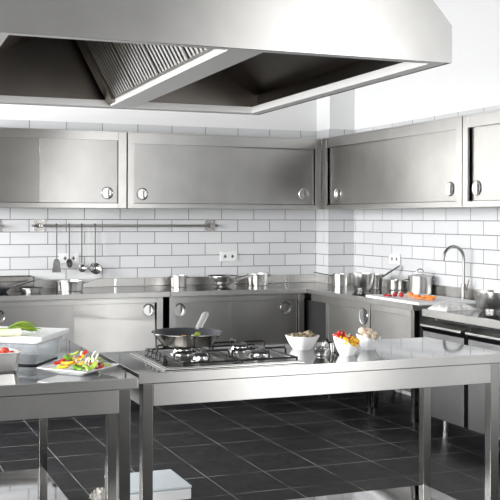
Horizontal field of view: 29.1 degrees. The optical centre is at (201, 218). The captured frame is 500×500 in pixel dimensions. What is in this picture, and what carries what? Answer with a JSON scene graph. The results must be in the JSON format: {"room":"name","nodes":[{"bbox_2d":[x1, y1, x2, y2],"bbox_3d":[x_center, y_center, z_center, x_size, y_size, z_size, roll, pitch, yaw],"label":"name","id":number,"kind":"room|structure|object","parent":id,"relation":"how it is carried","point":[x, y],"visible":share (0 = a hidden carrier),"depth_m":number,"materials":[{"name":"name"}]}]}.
{"room":"commercial kitchen","nodes":[
{"label":"commercial kitchen","id":0,"kind":"room"},
{"bbox_2d":[0,99,316,299],"bbox_3d":[-1.700,-0.312,7.596,6.448,3.400,0.100,0,0,-20],"label":"wall","id":1,"kind":"structure","parent":0,"point":[272,242],"depth_m":8.05,"materials":[{"name":"white tile"}]},
{"bbox_2d":[0,127,126,208],"bbox_3d":[-1.282,-0.381,7.483,1.333,0.600,0.384,0,0,-20],"label":"upper cabinet","id":2,"kind":"object","parent":1,"relation":"attached to","point":[40,168],"visible":1,"depth_m":7.37,"materials":[{"name":"metal"}]},
{"bbox_2d":[59,253,78,263],"bbox_3d":[-1.072,0.324,7.767,0.160,0.084,0.014,0,0,-20],"label":"wall socket","id":3,"kind":"object","parent":1,"relation":"attached to","point":[63,257],"visible":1,"depth_m":7.76,"materials":[{"name":"white plastic"}]},
{"bbox_2d":[62,255,67,261],"bbox_3d":[-1.102,0.324,7.750,0.052,0.052,0.003,0,0,-20],"label":"outlet","id":4,"kind":"object","parent":3,"relation":"attached to","point":[64,257],"depth_m":7.75,"materials":[{"name":"grey plastic"}]},
{"bbox_2d":[70,255,76,261],"bbox_3d":[-1.038,0.324,7.774,0.052,0.052,0.003,0,0,-20],"label":"outlet","id":5,"kind":"object","parent":3,"relation":"attached to","point":[73,257],"depth_m":7.77,"materials":[{"name":"grey plastic"}]},
{"bbox_2d":[34,278,144,287],"bbox_3d":[-1.287,0.526,7.682,1.726,0.067,0.025,0,0,-20],"label":"trim","id":6,"kind":"structure","parent":1,"relation":"attached to","point":[107,282],"depth_m":7.86,"materials":[{"name":"metal"}]},
{"bbox_2d":[32,219,218,231],"bbox_3d":[-0.611,0.061,7.909,1.580,0.104,0.071,0,0,-20],"label":"utensil rail","id":7,"kind":"object","parent":1,"relation":"attached to","point":[39,225],"visible":1,"depth_m":7.85,"materials":[{"name":"metal"}]},
{"bbox_2d":[52,223,60,271],"bbox_3d":[-1.163,0.235,7.679,0.072,0.392,0.041,0,0,-20],"label":"spatula","id":8,"kind":"object","parent":7,"relation":"hanging from","point":[56,263],"visible":1,"depth_m":7.66,"materials":[{"name":"grey metal"}]},
{"bbox_2d":[66,223,72,268],"bbox_3d":[-1.066,0.222,7.711,0.051,0.365,0.070,0,0,-20],"label":"ladle","id":9,"kind":"object","parent":7,"relation":"hanging from","point":[69,263],"visible":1,"depth_m":7.70,"materials":[{"name":"grey metal"}]},
{"bbox_2d":[66,259,72,268],"bbox_3d":[-1.066,0.364,7.711,0.051,0.080,0.070,0,0,-20],"label":"bowl","id":10,"kind":"object","parent":9,"relation":"on","point":[69,263],"depth_m":7.72,"materials":[{"name":"silver metal"}]},
{"bbox_2d":[78,223,86,271],"bbox_3d":[-0.960,0.238,7.721,0.075,0.396,0.076,0,0,23],"label":"ladle","id":11,"kind":"object","parent":7,"relation":"hanging from","point":[82,268],"visible":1,"depth_m":7.73,"materials":[{"name":"grey metal"}]},
{"bbox_2d":[78,264,86,271],"bbox_3d":[-0.961,0.404,7.721,0.078,0.064,0.069,0,0,-20],"label":"bowl","id":12,"kind":"object","parent":11,"relation":"on","point":[82,268],"depth_m":7.74,"materials":[{"name":"silver metal"}]},
{"bbox_2d":[90,223,101,273],"bbox_3d":[-0.863,0.246,7.776,0.100,0.411,0.067,0,0,-20],"label":"ladle","id":13,"kind":"object","parent":7,"relation":"hanging from","point":[95,268],"visible":1,"depth_m":7.78,"materials":[{"name":"grey metal"}]},
{"bbox_2d":[90,263,101,273],"bbox_3d":[-0.862,0.406,7.773,0.100,0.091,0.059,0,0,-20],"label":"bowl","id":14,"kind":"object","parent":13,"relation":"on","point":[95,268],"depth_m":7.79,"materials":[{"name":"silver metal"}]},
{"bbox_2d":[118,132,320,209],"bbox_3d":[0.148,-0.377,8.013,1.697,0.600,0.384,0,0,-20],"label":"upper cabinet","id":15,"kind":"object","parent":1,"relation":"attached to","point":[165,170],"visible":0.98,"depth_m":7.83,"materials":[{"name":"metal"}]},
{"bbox_2d":[220,251,236,260],"bbox_3d":[0.231,0.327,8.250,0.160,0.084,0.014,0,0,-20],"label":"wall socket","id":16,"kind":"object","parent":1,"relation":"attached to","point":[224,255],"visible":1,"depth_m":8.24,"materials":[{"name":"white plastic"}]},
{"bbox_2d":[144,274,314,285],"bbox_3d":[0.261,0.530,8.256,1.574,0.066,0.025,0,0,-20],"label":"trim","id":17,"kind":"structure","parent":1,"relation":"attached to","point":[157,281],"depth_m":8.27,"materials":[{"name":"metal"}]},
{"bbox_2d":[0,390,499,499],"bbox_3d":[0.155,1.443,2.580,6.448,0.100,10.800,0,0,-20],"label":"floor","id":18,"kind":"structure","parent":0,"point":[296,447],"depth_m":5.78,"materials":[{"name":"tile"}]},
{"bbox_2d":[0,337,137,499],"bbox_3d":[-0.787,0.976,4.017,0.618,0.830,1.570,0,0,-20],"label":"work table","id":19,"kind":"object","parent":18,"relation":"on","point":[28,392],"visible":0.69,"depth_m":3.39,"materials":[{"name":"metal"}]},
{"bbox_2d":[0,348,21,372],"bbox_3d":[-0.766,0.524,3.505,0.206,0.074,0.116,0,0,-28],"label":"bowl","id":20,"kind":"object","parent":19,"relation":"on","point":[9,361],"visible":0.95,"depth_m":3.49,"materials":[{"name":"ceramic"}]},
{"bbox_2d":[1,347,7,352],"bbox_3d":[-0.723,0.486,3.520,0.032,0.026,0.027,0,0,-40],"label":"tomato piece","id":21,"kind":"object","parent":20,"relation":"in","point":[4,349],"visible":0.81,"depth_m":3.51,"materials":[{"name":"red food"}]},
{"bbox_2d":[0,334,64,365],"bbox_3d":[-0.722,0.513,3.797,0.282,0.095,0.290,0,0,13],"label":"food container","id":22,"kind":"object","parent":19,"relation":"on","point":[33,353],"visible":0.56,"depth_m":3.66,"materials":[{"name":"white"}]},
{"bbox_2d":[0,326,69,341],"bbox_3d":[-0.729,0.456,3.799,0.328,0.018,0.308,0,0,13],"label":"cutting board","id":23,"kind":"object","parent":22,"relation":"on","point":[45,334],"visible":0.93,"depth_m":3.70,"materials":[{"name":"white plastic"}]},
{"bbox_2d":[0,328,21,336],"bbox_3d":[-0.798,0.431,3.591,0.249,0.034,0.034,0,0,-24],"label":"leeks","id":24,"kind":"object","parent":23,"relation":"on","point":[15,331],"visible":1,"depth_m":3.61,"materials":[{"name":"beige food"}]},
{"bbox_2d":[0,321,40,331],"bbox_3d":[-0.785,0.421,3.654,0.360,0.051,0.055,0,0,-12],"label":"leeks","id":25,"kind":"object","parent":23,"relation":"on","point":[23,325],"visible":0.7,"depth_m":3.69,"materials":[{"name":"green plant"}]},
{"bbox_2d":[0,469,67,499],"bbox_3d":[-0.788,1.266,4.017,0.545,0.030,1.497,0,0,-20],"label":"shelf","id":26,"kind":"object","parent":19,"relation":"attached to","point":[30,484],"depth_m":4.48,"materials":[{"name":"metal"}]},
{"bbox_2d":[37,358,118,375],"bbox_3d":[-0.448,0.532,3.488,0.216,0.059,0.216,0,0,29],"label":"plate","id":27,"kind":"object","parent":19,"relation":"on","point":[68,371],"depth_m":3.44,"materials":[{"name":"white ceramic"}]},
{"bbox_2d":[63,354,73,360],"bbox_3d":[-0.479,0.504,3.468,0.021,0.031,0.047,0,0,30],"label":"cucumber piece","id":28,"kind":"object","parent":27,"relation":"on","point":[66,357],"visible":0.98,"depth_m":3.46,"materials":[{"name":"green plant"}]},
{"bbox_2d":[73,364,83,370],"bbox_3d":[-0.441,0.531,3.426,0.037,0.025,0.024,0,0,4],"label":"cucumber piece","id":29,"kind":"object","parent":27,"relation":"on","point":[77,367],"visible":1,"depth_m":3.42,"materials":[{"name":"green plant"}]},
{"bbox_2d":[0,297,162,355],"bbox_3d":[-1.048,0.996,7.411,1.368,0.789,0.624,0,0,-20],"label":"base cabinet","id":30,"kind":"object","parent":18,"relation":"on","point":[116,324],"visible":0.61,"depth_m":7.21,"materials":[{"name":"metal"}]},
{"bbox_2d":[0,311,4,321],"bbox_3d":[-1.466,0.712,6.938,0.082,0.082,0.002,0,0,-20],"label":"handle","id":31,"kind":"object","parent":30,"relation":"attached to","point":[2,313],"depth_m":6.95,"materials":[{"name":"silver metal"}]},
{"bbox_2d":[0,286,169,301],"bbox_3d":[-1.172,0.580,7.370,1.726,0.040,0.687,0,0,-20],"label":"countertop","id":32,"kind":"structure","parent":30,"relation":"on","point":[121,291],"depth_m":7.22,"materials":[{"name":"metal"}]},
{"bbox_2d":[0,279,35,292],"bbox_3d":[-1.460,0.512,7.239,0.442,0.094,0.248,0,0,-20],"label":"frying pan","id":33,"kind":"object","parent":32,"relation":"on","point":[3,289],"visible":1,"depth_m":7.27,"materials":[{"name":"grey metal"}]},
{"bbox_2d":[8,286,33,290],"bbox_3d":[-1.584,0.541,7.454,0.544,0.034,0.194,0,0,-20],"label":"tray","id":34,"kind":"object","parent":32,"relation":"on","point":[17,287],"visible":0.31,"depth_m":7.41,"materials":[{"name":"metal"}]},
{"bbox_2d":[0,281,34,285],"bbox_3d":[-1.584,0.505,7.454,0.544,0.034,0.194,0,0,-20],"label":"tray","id":35,"kind":"object","parent":34,"relation":"on","point":[11,283],"visible":0.65,"depth_m":7.42,"materials":[{"name":"metal"}]},
{"bbox_2d":[0,275,33,281],"bbox_3d":[-1.584,0.469,7.454,0.544,0.034,0.194,0,0,-20],"label":"tray","id":36,"kind":"object","parent":35,"relation":"on","point":[15,277],"visible":0.84,"depth_m":7.43,"materials":[{"name":"metal"}]},
{"bbox_2d":[19,283,52,292],"bbox_3d":[-1.253,0.527,7.283,0.275,0.065,0.192,0,0,-20],"label":"frying pan","id":37,"kind":"object","parent":32,"relation":"on","point":[23,289],"visible":1,"depth_m":7.21,"materials":[{"name":"metal"}]},
{"bbox_2d":[55,276,104,291],"bbox_3d":[-0.942,0.503,7.441,0.389,0.115,0.222,0,0,-20],"label":"saucepan","id":38,"kind":"object","parent":32,"relation":"on","point":[61,285],"visible":1,"depth_m":7.33,"materials":[{"name":"metal"}]},
{"bbox_2d":[89,487,104,499],"bbox_3d":[-0.498,1.364,4.759,0.084,0.053,0.104,0,0,-43],"label":"rag","id":39,"kind":"object","parent":18,"relation":"on","point":[99,493],"visible":0.7,"depth_m":4.74,"materials":[{"name":"white fabric"}]},
{"bbox_2d":[104,469,191,499],"bbox_3d":[-0.275,1.355,4.836,0.360,0.074,0.330,0,0,-20],"label":"storage container","id":40,"kind":"object","parent":18,"relation":"on","point":[167,485],"visible":0.68,"depth_m":4.74,"materials":[{"name":"white plastic"}]},
{"bbox_2d":[163,293,303,347],"bbox_3d":[0.181,0.999,7.867,1.150,0.789,0.624,0,0,-20],"label":"base cabinet","id":41,"kind":"object","parent":18,"relation":"on","point":[267,318],"visible":0.49,"depth_m":7.61,"materials":[{"name":"metal"}]},
{"bbox_2d":[147,283,305,296],"bbox_3d":[0.181,0.583,7.872,1.156,0.040,0.687,0,0,-20],"label":"countertop","id":42,"kind":"structure","parent":41,"relation":"on","point":[270,288],"depth_m":7.65,"materials":[{"name":"metal"}]},
{"bbox_2d":[167,275,190,286],"bbox_3d":[-0.189,0.515,7.891,0.196,0.094,0.144,0,0,-20],"label":"saucepan","id":43,"kind":"object","parent":42,"relation":"on","point":[176,280],"visible":1,"depth_m":7.84,"materials":[{"name":"metal"}]},
{"bbox_2d":[207,274,253,286],"bbox_3d":[0.231,0.513,7.940,0.379,0.101,0.248,0,0,-20],"label":"saute pan","id":44,"kind":"object","parent":42,"relation":"on","point":[219,280],"visible":1,"depth_m":7.85,"materials":[{"name":"metal"}]},
{"bbox_2d":[243,273,271,285],"bbox_3d":[0.469,0.515,8.114,0.184,0.098,0.205,0,0,40],"label":"saucepan","id":45,"kind":"object","parent":42,"relation":"on","point":[259,279],"visible":0.92,"depth_m":8.04,"materials":[{"name":"metal"}]},
{"bbox_2d":[99,337,499,499],"bbox_3d":[0.422,0.979,4.025,1.608,0.830,0.584,0,0,-20],"label":"work table","id":46,"kind":"object","parent":18,"relation":"on","point":[423,363],"visible":0.86,"depth_m":3.87,"materials":[{"name":"metal"}]},
{"bbox_2d":[130,339,303,370],"bbox_3d":[0.051,0.538,3.857,0.573,0.050,0.461,0,0,-20],"label":"gas hob","id":47,"kind":"object","parent":46,"relation":"on","point":[238,355],"visible":0.92,"depth_m":3.77,"materials":[{"name":"metal"}]},
{"bbox_2d":[151,312,222,347],"bbox_3d":[-0.061,0.457,3.934,0.311,0.110,0.354,0,0,-20],"label":"frying pan","id":48,"kind":"object","parent":47,"relation":"on","point":[170,337],"visible":0.98,"depth_m":3.84,"materials":[{"name":"metal"}]},
{"bbox_2d":[285,334,319,349],"bbox_3d":[0.433,0.534,4.149,0.120,0.060,0.120,0,0,-36],"label":"bowl","id":49,"kind":"object","parent":46,"relation":"on","point":[299,343],"visible":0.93,"depth_m":4.11,"materials":[{"name":"white ceramic"}]},
{"bbox_2d":[313,340,329,355],"bbox_3d":[0.489,0.533,3.945,0.082,0.062,0.060,0,0,-35],"label":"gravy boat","id":50,"kind":"object","parent":46,"relation":"on","point":[322,350],"visible":1,"depth_m":3.93,"materials":[{"name":"metal"}]},
{"bbox_2d":[326,338,337,352],"bbox_3d":[0.562,0.534,4.041,0.064,0.062,0.077,0,0,27],"label":"steel cup","id":51,"kind":"object","parent":46,"relation":"on","point":[332,346],"visible":0.61,"depth_m":4.03,"materials":[{"name":"silver metal"}]},
{"bbox_2d":[333,336,360,355],"bbox_3d":[0.600,0.526,3.971,0.092,0.078,0.092,0,0,-40],"label":"bowl","id":52,"kind":"object","parent":46,"relation":"on","point":[343,349],"visible":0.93,"depth_m":3.94,"materials":[{"name":"white ceramic"}]},
{"bbox_2d":[356,334,380,349],"bbox_3d":[0.718,0.531,4.143,0.086,0.067,0.086,0,0,-40],"label":"bowl","id":53,"kind":"object","parent":46,"relation":"on","point":[366,343],"visible":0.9,"depth_m":4.12,"materials":[{"name":"white ceramic"}]},
{"bbox_2d":[358,327,366,334],"bbox_3d":[0.693,0.487,4.146,0.035,0.036,0.035,0,0,-44],"label":"mushroom","id":54,"kind":"object","parent":53,"relation":"in","point":[361,330],"visible":1,"depth_m":4.13,"materials":[{"name":"beige food"}]},
{"bbox_2d":[290,485,456,499],"bbox_3d":[0.422,1.269,4.025,1.535,0.030,0.511,0,0,-20],"label":"shelf","id":55,"kind":"object","parent":46,"relation":"attached to","point":[420,492],"depth_m":4.35,"materials":[{"name":"metal"}]},
{"bbox_2d":[304,294,395,412],"bbox_3d":[1.217,1.002,7.713,0.634,0.789,1.592,0,0,-20],"label":"base cabinet","id":56,"kind":"object","parent":18,"relation":"on","point":[324,316],"visible":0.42,"depth_m":7.37,"materials":[{"name":"metal"}]},
{"bbox_2d":[275,282,477,310],"bbox_3d":[1.315,0.586,7.459,0.679,0.040,2.208,0,0,-20],"label":"countertop","id":57,"kind":"structure","parent":56,"relation":"on","point":[323,289],"depth_m":7.32,"materials":[{"name":"metal"}]},
{"bbox_2d":[313,272,347,286],"bbox_3d":[1.076,0.505,7.976,0.295,0.121,0.136,0,0,-20],"label":"saucepan","id":58,"kind":"object","parent":57,"relation":"on","point":[338,279],"visible":1,"depth_m":7.95,"materials":[{"name":"metal"}]},
{"bbox_2d":[349,272,375,290],"bbox_3d":[1.256,0.498,7.531,0.208,0.136,0.208,0,0,-20],"label":"mixing bowl","id":59,"kind":"object","parent":57,"relation":"on","point":[360,281],"visible":1,"depth_m":7.46,"materials":[{"name":"metal"}]},
{"bbox_2d":[370,265,399,289],"bbox_3d":[1.417,0.469,7.662,0.293,0.194,0.172,0,0,32],"label":"saucepan","id":60,"kind":"object","parent":57,"relation":"on","point":[377,285],"visible":0.51,"depth_m":7.63,"materials":[{"name":"metal"}]},
{"bbox_2d":[387,279,401,289],"bbox_3d":[1.526,0.527,7.609,0.124,0.080,0.124,0,0,-20],"label":"saucepan","id":61,"kind":"object","parent":57,"relation":"on","point":[392,284],"visible":1,"depth_m":7.56,"materials":[{"name":"metal"}]},
{"bbox_2d":[404,268,435,293],"bbox_3d":[1.641,0.472,7.226,0.206,0.191,0.186,0,0,-40],"label":"stockpot","id":62,"kind":"object","parent":57,"relation":"on","point":[417,283],"visible":0.95,"depth_m":7.15,"materials":[{"name":"metal"}]},
{"bbox_2d":[366,293,475,305],"bbox_3d":[1.496,0.557,6.630,0.444,0.020,0.680,0,0,-20],"label":"cutting board","id":63,"kind":"object","parent":57,"relation":"on","point":[440,299],"visible":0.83,"depth_m":6.47,"materials":[{"name":"white plastic"}]},
{"bbox_2d":[442,245,468,298],"bbox_3d":[1.786,0.379,6.767,0.206,0.378,0.078,0,0,-20],"label":"faucet","id":64,"kind":"object","parent":57,"relation":"on","point":[464,287],"visible":1,"depth_m":6.79,"materials":[{"name":"metal"}]},
{"bbox_2d":[370,304,434,429],"bbox_3d":[1.595,1.003,6.697,0.632,0.789,0.564,0,0,-20],"label":"base cabinet","id":65,"kind":"object","parent":18,"relation":"on","point":[388,322],"visible":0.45,"depth_m":6.54,"materials":[{"name":"metal"}]},
{"bbox_2d":[420,307,499,439],"bbox_3d":[1.994,0.991,5.588,0.674,0.815,1.562,0,0,-20],"label":"base cabinet","id":66,"kind":"object","parent":18,"relation":"on","point":[460,405],"depth_m":5.83,"materials":[{"name":"metal"}]},
{"bbox_2d":[427,303,476,310],"bbox_3d":[1.601,0.564,6.149,0.260,0.037,0.177,0,0,-28],"label":"kitchen towel","id":67,"kind":"object","parent":66,"relation":"on","point":[447,306],"visible":1,"depth_m":6.10,"materials":[{"name":"white fabric"}]},
{"bbox_2d":[474,290,499,311],"bbox_3d":[1.829,0.520,6.015,0.248,0.126,0.248,0,0,-20],"label":"mixing bowl","id":68,"kind":"object","parent":66,"relation":"on","point":[486,300],"visible":1,"depth_m":5.94,"materials":[{"name":"metal"}]},
{"bbox_2d":[316,89,354,275],"bbox_3d":[1.177,-0.304,8.483,0.253,3.400,0.254,0,0,-20],"label":"pillar","id":69,"kind":"structure","parent":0,"point":[335,113],"depth_m":8.38,"materials":[{"name":"white tile"}]},
{"bbox_2d":[315,274,476,298],"bbox_3d":[1.510,0.533,7.531,0.265,0.067,2.208,0,0,-20],"label":"trim","id":70,"kind":"structure","parent":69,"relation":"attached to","point":[436,289],"depth_m":7.17,"materials":[{"name":"metal"}]},
{"bbox_2d":[354,0,499,395],"bbox_3d":[3.134,-0.299,3.687,0.100,3.400,10.608,0,0,-20],"label":"wall","id":71,"kind":"structure","parent":0,"point":[470,84],"depth_m":7.15,"materials":[{"name":"white tile"}]},
{"bbox_2d":[389,253,400,264],"bbox_3d":[1.558,0.329,7.765,0.014,0.084,0.160,0,0,-20],"label":"wall socket","id":72,"kind":"object","parent":71,"relation":"attached to","point":[393,258],"visible":1,"depth_m":7.75,"materials":[{"name":"white plastic"}]},
{"bbox_2d":[322,115,499,209],"bbox_3d":[1.539,-0.373,7.272,0.389,0.600,1.960,0,0,-20],"label":"upper cabinet","id":73,"kind":"object","parent":71,"relation":"attached to","point":[419,165],"visible":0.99,"depth_m":7.03,"materials":[{"name":"metal"}]},
{"bbox_2d":[463,109,499,206],"bbox_3d":[2.141,-0.371,5.650,0.389,0.600,1.480,0,0,-20],"label":"upper cabinet","id":74,"kind":"object","parent":71,"relation":"attached to","point":[481,131],"visible":1,"depth_m":6.12,"materials":[{"name":"metal"}]},
{"bbox_3d":[0.164,-2.057,2.580,6.448,0.100,10.800,0,0,-20],"label":"ceiling","id":75,"kind":"structure","parent":0,"visible":0},
{"bbox_2d":[0,0,451,114],"bbox_3d":[-0.172,-1.297,4.237,1.774,1.419,2.043,0,0,-20],"label":"extractor hood","id":76,"kind":"object","parent":75,"relation":"hanging from","point":[249,57],"visible":1,"depth_m":3.60,"materials":[{"name":"metal"}]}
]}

